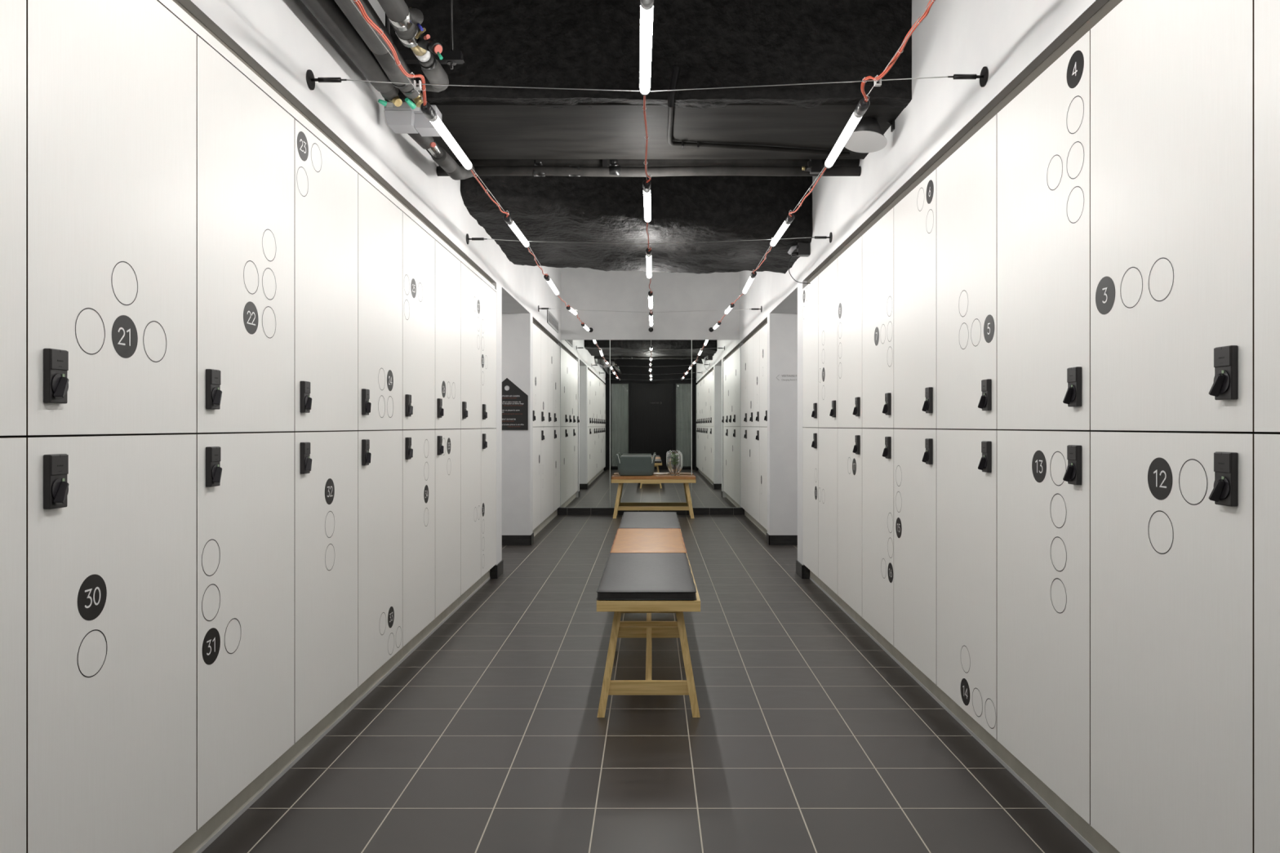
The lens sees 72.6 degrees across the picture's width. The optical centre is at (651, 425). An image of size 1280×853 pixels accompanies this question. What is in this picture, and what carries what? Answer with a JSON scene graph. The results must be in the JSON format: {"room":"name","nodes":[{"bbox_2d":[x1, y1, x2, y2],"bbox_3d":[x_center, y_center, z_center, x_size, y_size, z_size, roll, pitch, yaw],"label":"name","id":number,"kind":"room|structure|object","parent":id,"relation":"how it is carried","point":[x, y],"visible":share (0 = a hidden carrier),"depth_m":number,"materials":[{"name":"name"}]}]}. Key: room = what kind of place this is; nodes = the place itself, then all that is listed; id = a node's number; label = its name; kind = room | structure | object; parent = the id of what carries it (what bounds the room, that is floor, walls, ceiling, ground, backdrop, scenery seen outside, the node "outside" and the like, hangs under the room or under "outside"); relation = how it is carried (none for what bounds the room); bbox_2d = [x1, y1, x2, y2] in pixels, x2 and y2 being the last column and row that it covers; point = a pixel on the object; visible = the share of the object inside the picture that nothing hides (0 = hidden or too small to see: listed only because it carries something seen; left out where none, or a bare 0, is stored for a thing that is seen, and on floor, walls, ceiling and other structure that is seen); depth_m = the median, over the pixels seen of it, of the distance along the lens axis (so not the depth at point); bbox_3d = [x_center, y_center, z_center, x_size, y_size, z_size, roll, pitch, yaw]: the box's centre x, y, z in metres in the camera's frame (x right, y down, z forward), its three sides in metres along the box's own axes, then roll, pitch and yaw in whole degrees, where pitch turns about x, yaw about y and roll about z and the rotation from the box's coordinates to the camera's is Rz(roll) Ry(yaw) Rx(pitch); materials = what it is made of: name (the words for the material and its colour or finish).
{"room":"changing room","nodes":[
{"label":"changing room","id":0,"kind":"room"},
{"bbox_2d":[177,0,560,564],"bbox_3d":[-2.087,-0.487,5.870,1.865,3.250,10.961,0,0,0],"label":"wall","id":1,"kind":"structure","parent":0,"point":[282,40],"depth_m":4.05,"materials":[{"name":"white paint"}]},
{"bbox_2d":[156,0,496,292],"bbox_3d":[-1.164,-1.012,3.439,0.018,0.028,6.099,0,0,0],"label":"trim","id":2,"kind":"structure","parent":1,"relation":"attached to","point":[170,5],"depth_m":2.78,"materials":[{"name":"white metal"}]},
{"bbox_2d":[172,569,489,852],"bbox_3d":[-1.209,1.086,3.439,0.022,0.102,6.099,0,0,0],"label":"trim","id":3,"kind":"structure","parent":1,"relation":"attached to","point":[208,833],"depth_m":3.00,"materials":[{"name":"metal"}]},
{"bbox_2d":[489,533,533,578],"bbox_3d":[-2.022,1.088,7.475,1.755,0.100,2.010,0,0,0],"label":"baseboard","id":4,"kind":"structure","parent":1,"relation":"attached to","point":[496,571],"depth_m":8.29,"materials":[{"name":"black tile"}]},
{"bbox_2d":[502,377,528,430],"bbox_3d":[-1.375,-0.207,8.296,0.399,0.497,0.007,0,0,0],"label":"notice board","id":5,"kind":"object","parent":1,"relation":"attached to","point":[514,400],"visible":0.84,"depth_m":8.29,"materials":[{"name":"black"}]},
{"bbox_2d":[306,66,988,91],"bbox_3d":[-0.014,-1.170,2.943,2.282,0.084,0.065,0,0,0],"label":"cable","id":6,"kind":"object","parent":1,"relation":"attached to","point":[984,76],"visible":0.88,"depth_m":2.94,"materials":[{"name":"silver metal"}]},
{"bbox_2d":[436,165,861,177],"bbox_3d":[-0.014,-1.374,4.700,2.281,0.057,0.059,0,0,0],"label":"pipe","id":7,"kind":"object","parent":1,"relation":"attached to","point":[535,171],"visible":0.96,"depth_m":4.68,"materials":[{"name":"black metal"}]},
{"bbox_2d":[407,133,475,180],"bbox_3d":[-1.008,-1.323,4.282,0.122,0.162,0.885,0,0,4],"label":"pipe","id":8,"kind":"object","parent":7,"relation":"attached to","point":[438,154],"visible":0.85,"depth_m":4.10,"materials":[{"name":"grey plastic"}]},
{"bbox_2d":[801,159,825,173],"bbox_3d":[0.867,-1.404,4.655,0.125,0.105,0.050,0,0,0],"label":"clamp","id":9,"kind":"object","parent":7,"relation":"attached to","point":[814,166],"visible":0.63,"depth_m":4.64,"materials":[{"name":"black metal"}]},
{"bbox_2d":[438,159,859,166],"bbox_3d":[-0.014,-1.437,4.740,2.281,0.065,0.067,0,0,0],"label":"pipe","id":10,"kind":"object","parent":1,"relation":"attached to","point":[582,162],"visible":0.47,"depth_m":4.71,"materials":[{"name":"black metal"}]},
{"bbox_2d":[466,231,832,244],"bbox_3d":[-0.014,-1.175,5.457,2.282,0.076,0.065,0,0,0],"label":"cable","id":11,"kind":"object","parent":1,"relation":"attached to","point":[830,237],"visible":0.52,"depth_m":5.46,"materials":[{"name":"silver metal"}]},
{"bbox_2d":[201,515,1093,852],"bbox_3d":[0.000,1.188,5.350,6.400,0.100,12.500,0,0,0],"label":"floor","id":12,"kind":"structure","parent":0,"point":[808,736],"depth_m":3.11,"materials":[{"name":"grey tile"}]},
{"bbox_2d":[0,436,26,852],"bbox_3d":[-1.359,0.526,1.306,0.472,1.011,0.609,0,0,0],"label":"locker","id":13,"kind":"object","parent":12,"relation":"on","point":[12,449],"visible":1,"depth_m":1.57,"materials":[{"name":"white laminate"}]},
{"bbox_2d":[0,0,26,436],"bbox_3d":[-1.359,-0.488,1.306,0.472,1.015,0.609,0,0,0],"label":"locker","id":14,"kind":"object","parent":13,"relation":"on","point":[12,12],"visible":1,"depth_m":1.57,"materials":[{"name":"white laminate"}]},
{"bbox_2d":[15,433,196,852],"bbox_3d":[-1.359,0.526,1.912,0.472,1.011,0.601,0,0,0],"label":"locker","id":15,"kind":"object","parent":12,"relation":"on","point":[111,520],"visible":0.98,"depth_m":1.85,"materials":[{"name":"white laminate"}]},
{"bbox_2d":[26,0,196,435],"bbox_3d":[-1.359,-0.488,1.912,0.472,1.015,0.601,0,0,0],"label":"locker","id":16,"kind":"object","parent":15,"relation":"on","point":[111,85],"visible":0.99,"depth_m":1.86,"materials":[{"name":"white laminate"}]},
{"bbox_2d":[189,431,294,830],"bbox_3d":[-1.359,0.526,2.516,0.472,1.011,0.605,0,0,0],"label":"locker","id":17,"kind":"object","parent":12,"relation":"on","point":[246,481],"visible":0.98,"depth_m":2.48,"materials":[{"name":"white laminate"}]},
{"bbox_2d":[189,35,294,433],"bbox_3d":[-1.359,-0.488,2.516,0.472,1.015,0.605,0,0,0],"label":"locker","id":18,"kind":"object","parent":17,"relation":"on","point":[246,140],"visible":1,"depth_m":2.48,"materials":[{"name":"white laminate"}]},
{"bbox_2d":[288,431,357,743],"bbox_3d":[-1.359,0.526,3.124,0.472,1.011,0.609,0,0,0],"label":"locker","id":19,"kind":"object","parent":12,"relation":"on","point":[326,462],"visible":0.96,"depth_m":3.07,"materials":[{"name":"white laminate"}]},
{"bbox_2d":[288,119,357,431],"bbox_3d":[-1.359,-0.488,3.124,0.472,1.015,0.609,0,0,0],"label":"locker","id":20,"kind":"object","parent":19,"relation":"on","point":[326,186],"visible":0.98,"depth_m":3.07,"materials":[{"name":"white laminate"}]},
{"bbox_2d":[357,430,402,687],"bbox_3d":[-1.359,0.526,3.736,0.472,1.011,0.614,0,0,0],"label":"locker","id":21,"kind":"object","parent":12,"relation":"on","point":[380,452],"visible":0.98,"depth_m":3.71,"materials":[{"name":"white laminate"}]},
{"bbox_2d":[353,173,402,431],"bbox_3d":[-1.359,-0.488,3.736,0.472,1.015,0.614,0,0,0],"label":"locker","id":22,"kind":"object","parent":21,"relation":"on","point":[380,221],"visible":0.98,"depth_m":3.68,"materials":[{"name":"white laminate"}]},
{"bbox_2d":[402,429,435,647],"bbox_3d":[-1.359,0.526,4.348,0.472,1.011,0.607,0,0,0],"label":"locker","id":23,"kind":"object","parent":12,"relation":"on","point":[418,445],"visible":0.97,"depth_m":4.30,"materials":[{"name":"white laminate"}]},
{"bbox_2d":[398,212,435,430],"bbox_3d":[-1.359,-0.488,4.348,0.472,1.015,0.607,0,0,0],"label":"locker","id":24,"kind":"object","parent":23,"relation":"on","point":[418,246],"visible":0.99,"depth_m":4.32,"materials":[{"name":"white laminate"}]},
{"bbox_2d":[431,429,460,617],"bbox_3d":[-1.359,0.526,4.963,0.472,1.011,0.622,0,0,0],"label":"locker","id":25,"kind":"object","parent":12,"relation":"on","point":[447,442],"visible":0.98,"depth_m":4.92,"materials":[{"name":"white laminate"}]},
{"bbox_2d":[435,240,460,429],"bbox_3d":[-1.359,-0.488,4.963,0.472,1.015,0.622,0,0,0],"label":"locker","id":26,"kind":"object","parent":25,"relation":"on","point":[447,267],"visible":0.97,"depth_m":4.92,"materials":[{"name":"white laminate"}]},
{"bbox_2d":[455,428,480,595],"bbox_3d":[-1.375,0.526,5.589,0.440,1.011,0.629,0,0,0],"label":"locker","id":27,"kind":"object","parent":12,"relation":"on","point":[470,438],"visible":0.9,"depth_m":5.56,"materials":[{"name":"white laminate"}]},
{"bbox_2d":[460,262,480,428],"bbox_3d":[-1.359,-0.488,5.589,0.472,1.015,0.629,0,0,0],"label":"locker","id":28,"kind":"object","parent":27,"relation":"on","point":[470,283],"visible":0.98,"depth_m":5.56,"materials":[{"name":"white laminate"}]},
{"bbox_2d":[480,428,496,577],"bbox_3d":[-1.359,0.526,6.196,0.472,1.011,0.583,0,0,0],"label":"locker","id":29,"kind":"object","parent":12,"relation":"on","point":[488,436],"visible":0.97,"depth_m":6.17,"materials":[{"name":"white laminate"}]},
{"bbox_2d":[480,279,496,428],"bbox_3d":[-1.359,-0.488,6.196,0.472,1.015,0.583,0,0,0],"label":"locker","id":30,"kind":"object","parent":29,"relation":"on","point":[488,295],"visible":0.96,"depth_m":6.17,"materials":[{"name":"white laminate"}]},
{"bbox_2d":[533,426,541,529],"bbox_3d":[-1.385,0.522,8.839,0.441,1.018,0.702,0,0,0],"label":"locker","id":31,"kind":"object","parent":12,"relation":"on","point":[536,430],"visible":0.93,"depth_m":8.85,"materials":[{"name":"white laminate"}]},
{"bbox_2d":[533,323,541,426],"bbox_3d":[-1.370,-0.499,8.839,0.472,1.024,0.702,0,0,0],"label":"locker","id":32,"kind":"object","parent":31,"relation":"on","point":[536,331],"visible":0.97,"depth_m":8.85,"materials":[{"name":"white laminate"}]},
{"bbox_2d":[541,426,553,522],"bbox_3d":[-1.370,0.522,9.792,0.472,1.018,1.202,0,0,0],"label":"locker","id":33,"kind":"object","parent":12,"relation":"on","point":[547,433],"visible":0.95,"depth_m":9.76,"materials":[{"name":"white laminate"}]},
{"bbox_2d":[541,330,547,426],"bbox_3d":[-1.370,-0.492,9.505,0.472,1.039,0.628,0,0,0],"label":"locker","id":34,"kind":"object","parent":33,"relation":"on","point":[544,336],"visible":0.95,"depth_m":9.46,"materials":[{"name":"white laminate"}]},
{"bbox_2d":[547,336,553,426],"bbox_3d":[-1.370,-0.499,10.106,0.472,1.024,0.574,0,0,0],"label":"locker","id":35,"kind":"object","parent":33,"relation":"on","point":[550,342],"visible":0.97,"depth_m":10.07,"materials":[{"name":"white laminate"}]},
{"bbox_2d":[553,426,559,511],"bbox_3d":[-1.370,0.522,10.761,0.472,1.018,0.734,0,0,0],"label":"locker","id":36,"kind":"object","parent":12,"relation":"on","point":[556,429],"visible":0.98,"depth_m":10.68,"materials":[{"name":"white laminate"}]},
{"bbox_2d":[553,341,559,426],"bbox_3d":[-1.370,-0.499,10.761,0.472,1.024,0.734,0,0,0],"label":"locker","id":37,"kind":"object","parent":36,"relation":"on","point":[556,347],"visible":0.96,"depth_m":10.68,"materials":[{"name":"white laminate"}]},
{"bbox_2d":[596,560,700,717],"bbox_3d":[-0.011,0.908,3.891,0.403,0.458,1.038,0,0,0],"label":"bench","id":38,"kind":"object","parent":12,"relation":"on","point":[648,686],"visible":0.71,"depth_m":3.42,"materials":[{"name":"brown wood"}]},
{"bbox_2d":[596,552,696,599],"bbox_3d":[-0.019,0.656,3.891,0.393,0.044,1.041,0,0,0],"label":"seat cushion","id":39,"kind":"object","parent":38,"relation":"on","point":[624,575],"visible":1,"depth_m":3.65,"materials":[{"name":"black leather"}]},
{"bbox_2d":[611,479,696,518],"bbox_3d":[0.026,0.899,10.860,1.038,0.477,0.403,0,0,0],"label":"bench","id":40,"kind":"object","parent":12,"relation":"on","point":[620,482],"visible":0.81,"depth_m":10.69,"materials":[{"name":"brown wood"}]},
{"bbox_2d":[611,475,695,479],"bbox_3d":[0.026,0.638,10.860,1.041,0.042,0.393,0,0,0],"label":"seat cushion","id":41,"kind":"object","parent":40,"relation":"on","point":[614,477],"visible":0.93,"depth_m":10.67,"materials":[{"name":"beige leather"}]},
{"bbox_2d":[616,453,655,475],"bbox_3d":[-0.190,0.487,10.840,0.492,0.262,0.278,0,0,0],"label":"storage basket","id":42,"kind":"object","parent":41,"relation":"on","point":[628,465],"visible":1,"depth_m":10.71,"materials":[{"name":"grey fabric"}]},
{"bbox_2d":[666,451,682,475],"bbox_3d":[0.292,0.470,10.840,0.194,0.298,0.194,0,0,0],"label":"glass jar","id":43,"kind":"object","parent":41,"relation":"on","point":[674,459],"visible":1,"depth_m":10.77,"materials":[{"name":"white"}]},
{"bbox_2d":[619,542,688,626],"bbox_3d":[-0.013,0.908,4.934,0.403,0.458,1.038,0,0,0],"label":"bench","id":44,"kind":"object","parent":12,"relation":"on","point":[648,623],"visible":0.07,"depth_m":4.46,"materials":[{"name":"brown wood"}]},
{"bbox_2d":[610,528,686,554],"bbox_3d":[-0.015,0.656,4.934,0.393,0.044,1.041,0,0,0],"label":"seat cushion","id":45,"kind":"object","parent":44,"relation":"on","point":[626,540],"visible":0.81,"depth_m":4.81,"materials":[{"name":"beige leather"}]},
{"bbox_2d":[740,426,746,511],"bbox_3d":[1.344,0.522,10.746,0.472,1.018,0.764,0,0,0],"label":"locker","id":46,"kind":"object","parent":12,"relation":"on","point":[743,429],"visible":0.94,"depth_m":10.71,"materials":[{"name":"white laminate"}]},
{"bbox_2d":[740,341,746,426],"bbox_3d":[1.344,-0.499,10.746,0.472,1.024,0.764,0,0,0],"label":"locker","id":47,"kind":"object","parent":46,"relation":"on","point":[744,348],"visible":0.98,"depth_m":10.71,"materials":[{"name":"white laminate"}]},
{"bbox_2d":[746,426,759,522],"bbox_3d":[1.344,0.522,9.776,0.472,1.018,1.174,0,0,0],"label":"locker","id":48,"kind":"object","parent":12,"relation":"on","point":[753,433],"visible":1,"depth_m":9.77,"materials":[{"name":"white laminate"}]},
{"bbox_2d":[746,335,753,426],"bbox_3d":[1.344,-0.499,10.059,0.472,1.025,0.609,0,0,0],"label":"locker","id":49,"kind":"object","parent":48,"relation":"on","point":[750,342],"visible":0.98,"depth_m":10.01,"materials":[{"name":"white laminate"}]},
{"bbox_2d":[753,330,759,426],"bbox_3d":[1.344,-0.499,9.472,0.472,1.024,0.564,0,0,0],"label":"locker","id":50,"kind":"object","parent":48,"relation":"on","point":[756,336],"visible":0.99,"depth_m":9.46,"materials":[{"name":"white laminate"}]},
{"bbox_2d":[759,426,767,529],"bbox_3d":[1.359,0.522,8.838,0.441,1.018,0.701,0,0,0],"label":"locker","id":51,"kind":"object","parent":12,"relation":"on","point":[762,430],"visible":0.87,"depth_m":8.84,"materials":[{"name":"white laminate"}]},
{"bbox_2d":[759,323,767,426],"bbox_3d":[1.344,-0.499,8.838,0.472,1.024,0.701,0,0,0],"label":"locker","id":52,"kind":"object","parent":51,"relation":"on","point":[763,331],"visible":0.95,"depth_m":8.84,"materials":[{"name":"white laminate"}]},
{"bbox_2d":[802,427,817,577],"bbox_3d":[1.331,0.521,6.186,0.472,1.015,0.604,0,0,0],"label":"locker","id":53,"kind":"object","parent":12,"relation":"on","point":[810,435],"visible":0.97,"depth_m":6.18,"materials":[{"name":"white laminate"}]},
{"bbox_2d":[802,275,817,427],"bbox_3d":[1.331,-0.503,6.186,0.472,1.033,0.604,0,0,0],"label":"locker","id":54,"kind":"object","parent":53,"relation":"on","point":[810,292],"visible":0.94,"depth_m":6.18,"materials":[{"name":"white laminate"}]},
{"bbox_2d":[817,427,840,595],"bbox_3d":[1.347,0.521,5.578,0.440,1.015,0.610,0,0,0],"label":"locker","id":55,"kind":"object","parent":12,"relation":"on","point":[827,437],"visible":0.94,"depth_m":5.55,"materials":[{"name":"white laminate"}]},
{"bbox_2d":[817,257,837,427],"bbox_3d":[1.331,-0.503,5.578,0.472,1.033,0.610,0,0,0],"label":"locker","id":56,"kind":"object","parent":55,"relation":"on","point":[828,277],"visible":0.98,"depth_m":5.55,"materials":[{"name":"white laminate"}]},
{"bbox_2d":[837,427,866,617],"bbox_3d":[1.331,0.521,4.966,0.472,1.015,0.612,0,0,0],"label":"locker","id":57,"kind":"object","parent":12,"relation":"on","point":[849,439],"visible":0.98,"depth_m":4.96,"materials":[{"name":"white laminate"}]},
{"bbox_2d":[837,235,862,427],"bbox_3d":[1.331,-0.503,4.966,0.472,1.033,0.612,0,0,0],"label":"locker","id":58,"kind":"object","parent":57,"relation":"on","point":[850,262],"visible":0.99,"depth_m":4.96,"materials":[{"name":"white laminate"}]},
{"bbox_2d":[862,428,897,646],"bbox_3d":[1.331,0.521,4.356,0.472,1.015,0.606,0,0,0],"label":"locker","id":59,"kind":"object","parent":12,"relation":"on","point":[877,444],"visible":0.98,"depth_m":4.32,"materials":[{"name":"white laminate"}]},
{"bbox_2d":[862,207,893,428],"bbox_3d":[1.331,-0.503,4.356,0.472,1.033,0.606,0,0,0],"label":"locker","id":60,"kind":"object","parent":59,"relation":"on","point":[877,242],"visible":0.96,"depth_m":4.32,"materials":[{"name":"white laminate"}]},
{"bbox_2d":[893,428,937,684],"bbox_3d":[1.331,0.521,3.748,0.472,1.015,0.607,0,0,0],"label":"locker","id":61,"kind":"object","parent":12,"relation":"on","point":[914,449],"visible":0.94,"depth_m":3.72,"materials":[{"name":"white laminate"}]},
{"bbox_2d":[893,168,941,429],"bbox_3d":[1.331,-0.503,3.748,0.472,1.033,0.607,0,0,0],"label":"locker","id":62,"kind":"object","parent":61,"relation":"on","point":[915,215],"visible":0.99,"depth_m":3.72,"materials":[{"name":"white laminate"}]},
{"bbox_2d":[936,429,1008,739],"bbox_3d":[1.331,0.521,3.143,0.472,1.015,0.602,0,0,0],"label":"locker","id":63,"kind":"object","parent":12,"relation":"on","point":[966,459],"visible":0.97,"depth_m":3.09,"materials":[{"name":"white laminate"}]},
{"bbox_2d":[936,114,996,429],"bbox_3d":[1.331,-0.503,3.143,0.472,1.033,0.602,0,0,0],"label":"locker","id":64,"kind":"object","parent":63,"relation":"on","point":[966,180],"visible":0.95,"depth_m":3.09,"materials":[{"name":"white laminate"}]},
{"bbox_2d":[996,430,1097,825],"bbox_3d":[1.331,0.521,2.540,0.472,1.015,0.604,0,0,0],"label":"locker","id":65,"kind":"object","parent":12,"relation":"on","point":[1043,477],"visible":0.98,"depth_m":2.49,"materials":[{"name":"white laminate"}]},
{"bbox_2d":[996,30,1097,431],"bbox_3d":[1.331,-0.503,2.540,0.472,1.033,0.604,0,0,0],"label":"locker","id":66,"kind":"object","parent":65,"relation":"on","point":[1043,134],"visible":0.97,"depth_m":2.49,"materials":[{"name":"white laminate"}]},
{"bbox_2d":[1090,431,1279,852],"bbox_3d":[1.331,0.521,1.934,0.472,1.015,0.606,0,0,0],"label":"locker","id":67,"kind":"object","parent":12,"relation":"on","point":[1172,513],"visible":1,"depth_m":1.88,"materials":[{"name":"white laminate"}]},
{"bbox_2d":[1090,0,1263,432],"bbox_3d":[1.331,-0.503,1.934,0.472,1.033,0.606,0,0,0],"label":"locker","id":68,"kind":"object","parent":67,"relation":"on","point":[1172,81],"visible":0.98,"depth_m":1.88,"materials":[{"name":"white laminate"}]},
{"bbox_2d":[1253,433,1279,852],"bbox_3d":[1.331,0.521,1.320,0.472,1.015,0.619,0,0,0],"label":"locker","id":69,"kind":"object","parent":12,"relation":"on","point":[1266,446],"visible":1,"depth_m":1.60,"materials":[{"name":"white laminate"}]},
{"bbox_2d":[1253,0,1279,432],"bbox_3d":[1.331,-0.503,1.320,0.472,1.033,0.619,0,0,0],"label":"locker","id":70,"kind":"object","parent":69,"relation":"on","point":[1266,12],"visible":1,"depth_m":1.60,"materials":[{"name":"white laminate"}]},
{"bbox_3d":[-0.010,0.908,5.984,0.403,0.458,1.038,0,0,0],"label":"bench","id":71,"kind":"object","parent":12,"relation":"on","visible":0},
{"bbox_2d":[618,511,680,529],"bbox_3d":[-0.010,0.656,5.984,0.393,0.044,1.041,0,0,0],"label":"seat cushion","id":72,"kind":"object","parent":71,"relation":"on","point":[629,519],"visible":0.76,"depth_m":5.86,"materials":[{"name":"black leather"}]},
{"bbox_2d":[557,266,742,507],"bbox_3d":[0.000,-0.487,11.261,2.800,3.250,0.258,0,0,0],"label":"wall","id":73,"kind":"structure","parent":0,"point":[585,290],"depth_m":11.13,"materials":[{"name":"grey paint"}]},
{"bbox_2d":[351,0,593,332],"bbox_3d":[-0.787,-1.171,5.447,0.084,0.166,11.383,0,0,0],"label":"tube light","id":74,"kind":"object","parent":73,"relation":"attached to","point":[428,110],"depth_m":3.60,"materials":[{"name":"white plastic"}]},
{"bbox_2d":[352,0,588,328],"bbox_3d":[-0.778,-1.154,5.250,0.066,0.144,10.980,0,0,0],"label":"power cable","id":75,"kind":"object","parent":74,"relation":"hanging from","point":[380,31],"visible":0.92,"depth_m":2.75,"materials":[{"name":"orange plastic"}]},
{"bbox_2d":[560,339,609,507],"bbox_3d":[-0.848,-0.023,11.142,0.636,2.148,0.006,0,0,0],"label":"mirror","id":76,"kind":"object","parent":73,"relation":"attached to","point":[584,364],"visible":1,"depth_m":11.14,"materials":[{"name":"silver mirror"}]},
{"bbox_2d":[640,0,653,332],"bbox_3d":[-0.007,-1.175,5.447,0.253,0.166,11.382,0,0,-1],"label":"tube light","id":77,"kind":"object","parent":73,"relation":"attached to","point":[646,6],"depth_m":2.70,"materials":[{"name":"white"}]},
{"bbox_2d":[641,95,653,313],"bbox_3d":[-0.009,-1.162,4.750,0.058,0.127,9.981,0,0,0],"label":"power cable","id":78,"kind":"object","parent":77,"relation":"attached to","point":[646,137],"visible":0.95,"depth_m":3.59,"materials":[{"name":"orange plastic"}]},
{"bbox_2d":[609,339,691,507],"bbox_3d":[-0.007,-0.023,11.142,1.043,2.148,0.006,0,0,0],"label":"mirror","id":79,"kind":"object","parent":73,"relation":"attached to","point":[651,380],"visible":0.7,"depth_m":11.14,"materials":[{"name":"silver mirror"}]},
{"bbox_2d":[557,507,744,515],"bbox_3d":[-0.006,1.094,11.123,2.388,0.088,0.026,0,0,0],"label":"baseboard","id":80,"kind":"structure","parent":73,"relation":"attached to","point":[561,511],"depth_m":11.11,"materials":[{"name":"black tile"}]},
{"bbox_2d":[691,339,740,507],"bbox_3d":[0.828,-0.023,11.142,0.624,2.148,0.006,0,0,0],"label":"mirror","id":81,"kind":"object","parent":73,"relation":"attached to","point":[715,363],"visible":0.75,"depth_m":11.14,"materials":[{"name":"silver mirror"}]},
{"bbox_2d":[708,0,933,332],"bbox_3d":[0.765,-1.173,5.447,0.354,0.170,11.381,0,0,1],"label":"tube light","id":82,"kind":"object","parent":73,"relation":"attached to","point":[862,106],"depth_m":3.57,"materials":[{"name":"white plastic"}]},
{"bbox_2d":[718,0,936,322],"bbox_3d":[0.749,-1.164,5.150,0.066,0.124,10.780,0,0,0],"label":"power cable","id":83,"kind":"object","parent":82,"relation":"attached to","point":[884,73],"visible":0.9,"depth_m":2.85,"materials":[{"name":"orange plastic"}]},
{"bbox_2d":[739,0,1108,564],"bbox_3d":[2.074,-0.487,5.870,1.893,3.250,10.961,0,0,0],"label":"wall","id":84,"kind":"structure","parent":0,"point":[1011,38],"depth_m":3.90,"materials":[{"name":"white paint"}]},
{"bbox_2d":[460,175,812,274],"bbox_3d":[-0.014,-1.709,6.351,2.322,0.886,2.204,0,0,0],"label":"ceiling","id":85,"kind":"structure","parent":84,"relation":"attached to","point":[578,211],"depth_m":5.92,"materials":[{"name":"black paint"}]},
{"bbox_2d":[384,0,911,159],"bbox_3d":[-0.014,-1.774,4.190,2.322,0.735,0.860,0,0,0],"label":"ceiling","id":86,"kind":"structure","parent":84,"relation":"attached to","point":[579,44],"depth_m":3.77,"materials":[{"name":"black paint"}]},
{"bbox_2d":[666,64,849,156],"bbox_3d":[0.405,-1.451,4.270,1.230,0.175,0.480,0,0,-40],"label":"conduit","id":87,"kind":"object","parent":84,"relation":"attached to","point":[675,71],"visible":1,"depth_m":4.33,"materials":[{"name":"black metal"}]},
{"bbox_2d":[766,533,809,578],"bbox_3d":[2.009,1.088,7.475,1.783,0.100,2.010,0,0,0],"label":"baseboard","id":88,"kind":"structure","parent":84,"relation":"attached to","point":[802,571],"depth_m":8.29,"materials":[{"name":"black tile"}]},
{"bbox_2d":[787,242,810,256],"bbox_3d":[1.046,-1.253,6.203,0.160,0.098,0.094,0,0,0],"label":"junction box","id":89,"kind":"object","parent":84,"relation":"attached to","point":[802,249],"visible":1,"depth_m":6.17,"materials":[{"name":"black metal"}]},
{"bbox_2d":[844,117,894,152],"bbox_3d":[1.005,-1.383,4.028,0.243,0.186,0.202,0,0,0],"label":"lamp","id":90,"kind":"object","parent":84,"relation":"attached to","point":[868,136],"visible":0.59,"depth_m":4.00,"materials":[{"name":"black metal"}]},
{"bbox_2d":[844,130,887,152],"bbox_3d":[0.985,-1.313,4.028,0.203,0.045,0.202,0,0,0],"label":"diffuser","id":91,"kind":"object","parent":90,"relation":"attached to","point":[860,141],"depth_m":4.02,"materials":[{"name":"grey plastic"}]},
{"bbox_2d":[809,570,1119,852],"bbox_3d":[1.187,1.085,3.439,0.022,0.106,6.099,0,0,0],"label":"trim","id":92,"kind":"structure","parent":84,"relation":"attached to","point":[1082,830],"depth_m":3.01,"materials":[{"name":"metal"}]},
{"bbox_2d":[807,0,1122,284],"bbox_3d":[1.166,-1.075,3.439,0.012,0.106,6.099,0,0,0],"label":"trim","id":93,"kind":"structure","parent":84,"relation":"attached to","point":[1109,5],"depth_m":2.92,"materials":[{"name":"grey metal"}]},
{"bbox_3d":[0.000,-2.162,5.350,6.400,0.100,12.500,0,0,0],"label":"ceiling","id":94,"kind":"structure","parent":0,"visible":0},
{"bbox_2d":[386,0,464,69],"bbox_3d":[-0.926,-1.761,3.435,0.376,0.702,0.050,0,0,0],"label":"channel","id":95,"kind":"object","parent":94,"relation":"hanging from","point":[451,57],"visible":0.56,"depth_m":3.42,"materials":[{"name":"black paint"}]},
{"bbox_2d":[301,0,402,106],"bbox_3d":[-1.075,-1.365,1.690,0.108,0.126,3.860,0,0,0],"label":"insulated pipe","id":96,"kind":"object","parent":95,"relation":"hanging from","point":[328,13],"visible":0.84,"depth_m":3.03,"materials":[{"name":"grey plastic"}]},
{"bbox_2d":[334,0,422,109],"bbox_3d":[-0.944,-1.343,1.675,0.101,0.106,3.831,0,0,-1],"label":"insulated pipe","id":97,"kind":"object","parent":96,"relation":"attached to","point":[386,61],"visible":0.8,"depth_m":3.03,"materials":[{"name":"grey plastic"}]},
{"bbox_2d":[377,0,448,92],"bbox_3d":[-0.822,-1.337,1.644,0.227,0.182,3.768,0,0,0],"label":"pipe","id":98,"kind":"object","parent":97,"relation":"attached to","point":[404,20],"visible":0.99,"depth_m":2.98,"materials":[{"name":"grey plastic"}]},
{"bbox_2d":[383,101,418,133],"bbox_3d":[-1.054,-1.301,3.674,0.118,0.097,0.111,0,0,0],"label":"box","id":99,"kind":"object","parent":96,"relation":"attached to","point":[400,119],"visible":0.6,"depth_m":3.62,"materials":[{"name":"grey"}]},
{"bbox_2d":[413,104,441,136],"bbox_3d":[-0.956,-1.302,3.714,0.105,0.098,0.111,0,0,0],"label":"box","id":100,"kind":"object","parent":99,"relation":"attached to","point":[423,125],"visible":0.59,"depth_m":3.66,"materials":[{"name":"grey metal"}]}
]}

